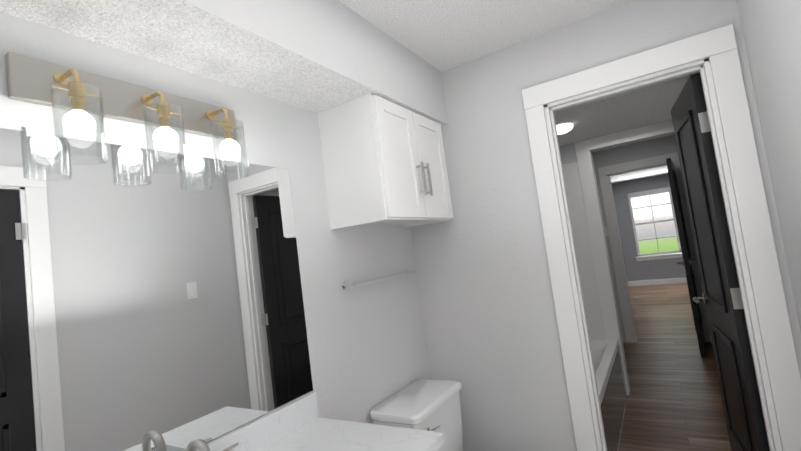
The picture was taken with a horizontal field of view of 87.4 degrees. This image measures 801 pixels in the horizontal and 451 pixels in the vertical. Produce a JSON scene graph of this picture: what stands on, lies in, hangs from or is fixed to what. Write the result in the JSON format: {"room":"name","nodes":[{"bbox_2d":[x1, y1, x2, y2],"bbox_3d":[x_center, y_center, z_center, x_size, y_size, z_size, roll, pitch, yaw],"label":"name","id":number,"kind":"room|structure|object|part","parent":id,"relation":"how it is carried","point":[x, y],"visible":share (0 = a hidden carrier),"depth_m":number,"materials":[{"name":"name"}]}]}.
{"room":"bathroom","nodes":[
{"label":"bathroom","id":0,"kind":"room"},
{"bbox_2d":[0,12,430,448],"bbox_3d":[-0.582,0.372,1.476,0.110,2.400,2.680,-10,-5,31],"label":"wall","id":1,"kind":"structure","parent":0,"point":[367,347],"depth_m":1.79,"materials":[{"name":"paint"}]},
{"bbox_2d":[5,52,248,179],"bbox_3d":[-0.699,-0.288,1.214,0.156,0.270,0.620,-10,-5,31],"label":"sconce","id":2,"kind":"object","parent":1,"relation":"attached to","point":[54,86],"depth_m":1.16,"materials":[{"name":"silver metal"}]},
{"bbox_3d":[-0.779,-0.246,1.017,0.064,0.064,0.064,-9,-4,25],"label":"vanity light bulb","id":3,"kind":"part","parent":2,"relation":"part of","materials":[{"name":"white glass"}]},
{"bbox_3d":[-0.669,-0.248,1.196,0.064,0.064,0.064,-9,-4,25],"label":"vanity light bulb","id":4,"kind":"part","parent":2,"relation":"part of","materials":[{"name":"white glass"}]},
{"bbox_3d":[-0.560,-0.249,1.375,0.064,0.064,0.064,-9,-4,25],"label":"vanity light bulb","id":5,"kind":"part","parent":2,"relation":"part of","materials":[{"name":"white glass"}]},
{"bbox_2d":[0,126,312,450],"bbox_3d":[-0.682,0.209,1.242,0.009,0.908,1.062,-10,-5,31],"label":"mirror","id":6,"kind":"object","parent":1,"relation":"attached to","point":[143,307],"visible":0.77,"depth_m":1.17,"materials":[{"name":"grey mirror"}]},
{"bbox_2d":[196,392,318,450],"bbox_3d":[-0.726,0.712,1.012,0.019,0.100,1.508,-10,-5,31],"label":"backsplash","id":7,"kind":"structure","parent":1,"relation":"attached to","point":[256,435],"depth_m":1.46,"materials":[{"name":"white stone"}]},
{"bbox_2d":[342,270,415,288],"bbox_3d":[-0.087,0.269,2.146,0.062,0.034,0.594,-10,-5,31],"label":"towel rail","id":8,"kind":"object","parent":1,"relation":"attached to","point":[345,285],"visible":1,"depth_m":2.04,"materials":[{"name":"silver metal"}]},
{"bbox_2d":[317,93,453,229],"bbox_3d":[-0.011,-0.279,2.138,0.359,0.544,0.724,-10,-5,31],"label":"upper cabinet","id":9,"kind":"object","parent":1,"relation":"attached to","point":[384,161],"visible":1,"depth_m":1.87,"materials":[{"name":"white paint"}]},
{"bbox_2d":[0,0,448,126],"bbox_3d":[-0.528,-0.694,1.434,0.335,0.310,2.460,-10,-5,31],"label":"soffit","id":10,"kind":"structure","parent":0,"point":[316,56],"depth_m":1.40,"materials":[{"name":"paint"}]},
{"bbox_2d":[338,0,632,71],"bbox_3d":[0.006,-0.984,1.105,1.880,0.080,2.680,-10,-5,31],"label":"ceiling","id":11,"kind":"structure","parent":0,"point":[442,35],"depth_m":1.92,"materials":[{"name":"white paint"}]},
{"bbox_2d":[559,143,576,164],"bbox_3d":[1.999,0.248,4.457,0.120,2.400,1.800,-10,-5,31],"label":"wall","id":12,"kind":"structure","parent":0,"point":[568,153],"depth_m":3.78,"materials":[{"name":"paint"}]},
{"bbox_2d":[411,0,800,450],"bbox_3d":[0.881,0.226,2.087,1.770,2.400,0.110,-10,-5,31],"label":"wall","id":13,"kind":"structure","parent":0,"point":[492,337],"depth_m":2.21,"materials":[{"name":"paint"}]},
{"bbox_2d":[521,24,800,450],"bbox_3d":[1.162,0.304,1.916,0.865,2.148,0.154,-10,-5,31],"label":"door frame","id":14,"kind":"structure","parent":13,"relation":"attached to","point":[716,50],"depth_m":1.76,"materials":[{"name":"white paint"}]},
{"bbox_2d":[671,73,769,450],"bbox_3d":[1.569,0.323,2.094,0.179,2.015,0.641,-10,-5,31],"label":"bathroom door","id":15,"kind":"structure","parent":13,"relation":"in","point":[721,297],"depth_m":1.94,"materials":[{"name":"black wood"}]},
{"bbox_2d":[554,71,699,145],"bbox_3d":[1.619,-0.893,3.712,1.498,0.310,3.448,-10,-5,31],"label":"ceiling","id":16,"kind":"structure","parent":0,"point":[638,107],"depth_m":2.86,"materials":[{"name":"white paint"}]},
{"bbox_2d":[556,123,572,134],"bbox_3d":[1.179,-0.698,3.075,0.170,0.050,0.170,-10,-5,31],"label":"light","id":17,"kind":"object","parent":16,"relation":"attached to","point":[564,128],"visible":0.69,"depth_m":3.01,"materials":[{"name":"white glass"}]},
{"bbox_2d":[590,132,674,151],"bbox_3d":[1.943,-0.862,3.497,0.740,0.325,0.120,-10,-5,31],"label":"wall","id":18,"kind":"structure","parent":0,"point":[634,141],"depth_m":3.50,"materials":[{"name":"paint"}]},
{"bbox_2d":[574,120,711,395],"bbox_3d":[1.998,0.289,3.385,0.805,2.169,0.030,-10,-5,31],"label":"trim","id":19,"kind":"structure","parent":18,"relation":"attached to","point":[602,268],"depth_m":3.52,"materials":[{"name":"white paint"}]},
{"bbox_2d":[592,134,677,341],"bbox_3d":[2.413,0.255,5.324,5.400,2.400,0.110,-10,-5,31],"label":"wall","id":20,"kind":"structure","parent":0,"point":[639,150],"depth_m":5.09,"materials":[{"name":"paint"}]},
{"bbox_2d":[598,152,710,341],"bbox_3d":[2.986,0.283,4.974,0.854,2.148,0.154,-10,-5,31],"label":"door frame","id":21,"kind":"structure","parent":20,"relation":"attached to","point":[605,173],"depth_m":5.05,"materials":[{"name":"white paint"}]},
{"bbox_2d":[666,158,705,355],"bbox_3d":[3.053,0.301,4.505,0.177,2.015,0.626,-10,-5,31],"label":"hall door","id":22,"kind":"structure","parent":20,"relation":"in","point":[686,263],"depth_m":4.27,"materials":[{"name":"black wood"}]},
{"bbox_2d":[610,166,667,183],"bbox_3d":[3.638,-0.992,7.675,5.620,0.080,5.200,-10,-5,31],"label":"ceiling","id":23,"kind":"structure","parent":0,"point":[647,173],"depth_m":8.71,"materials":[{"name":"white paint"}]},
{"bbox_2d":[612,174,685,280],"bbox_3d":[5.124,0.216,9.761,5.400,2.400,0.110,-10,-5,31],"label":"wall","id":24,"kind":"structure","parent":0,"point":[668,268],"depth_m":9.56,"materials":[{"name":"paint"}]},
{"bbox_2d":[628,187,682,260],"bbox_3d":[5.686,-0.025,9.392,0.940,1.560,0.150,-10,-5,31],"label":"bedroom window","id":25,"kind":"structure","parent":24,"relation":"in","point":[654,223],"depth_m":9.42,"materials":[{"name":"white glass"}]},
{"bbox_2d":[628,277,686,286],"bbox_3d":[5.237,1.344,9.628,5.400,0.120,0.014,-10,-5,31],"label":"baseboard","id":26,"kind":"structure","parent":24,"relation":"attached to","point":[658,282],"depth_m":9.33,"materials":[{"name":"white paint"}]},
{"bbox_2d":[618,283,730,450],"bbox_3d":[2.328,1.475,4.841,5.400,0.060,11.440,-10,-5,31],"label":"floor","id":27,"kind":"structure","parent":0,"point":[674,402],"depth_m":3.62,"materials":[{"name":"wood"}]},
{"bbox_2d":[370,379,462,450],"bbox_3d":[0.329,1.143,1.905,0.733,0.701,0.492,-10,-5,31],"label":"toilet","id":28,"kind":"object","parent":27,"relation":"on","point":[428,405],"visible":0.85,"depth_m":1.99,"materials":[{"name":"white ceramic"}]},
{"bbox_2d":[432,440,444,450],"bbox_3d":[-0.436,1.132,0.824,0.580,0.769,1.483,-10,-5,31],"label":"bathroom vanity","id":29,"kind":"object","parent":27,"relation":"on","point":[442,442],"depth_m":1.33,"materials":[{"name":"white paint"}]},
{"bbox_2d":[264,416,443,450],"bbox_3d":[-0.488,0.737,0.867,0.563,0.030,1.508,-10,-5,31],"label":"countertop","id":30,"kind":"structure","parent":29,"relation":"on","point":[324,434],"depth_m":1.41,"materials":[{"name":"white stone"}]},
{"bbox_2d":[186,439,238,450],"bbox_3d":[-0.550,0.663,1.133,0.125,0.167,0.312,-10,-5,31],"label":"faucet","id":31,"kind":"object","parent":30,"relation":"on","point":[199,445],"visible":1,"depth_m":1.12,"materials":[{"name":"silver metal"}]},
{"bbox_2d":[562,162,627,450],"bbox_3d":[1.010,0.478,3.042,0.758,2.000,1.642,-10,-5,31],"label":"tub","id":32,"kind":"object","parent":27,"relation":"on","point":[609,375],"visible":0.21,"depth_m":3.57,"materials":[{"name":"white plastic"}]},
{"bbox_2d":[737,0,800,330],"bbox_3d":[0.912,0.114,0.561,0.110,2.400,2.680,-10,-5,31],"label":"wall","id":33,"kind":"structure","parent":0,"point":[771,29],"depth_m":1.45,"materials":[{"name":"paint"}]}
]}

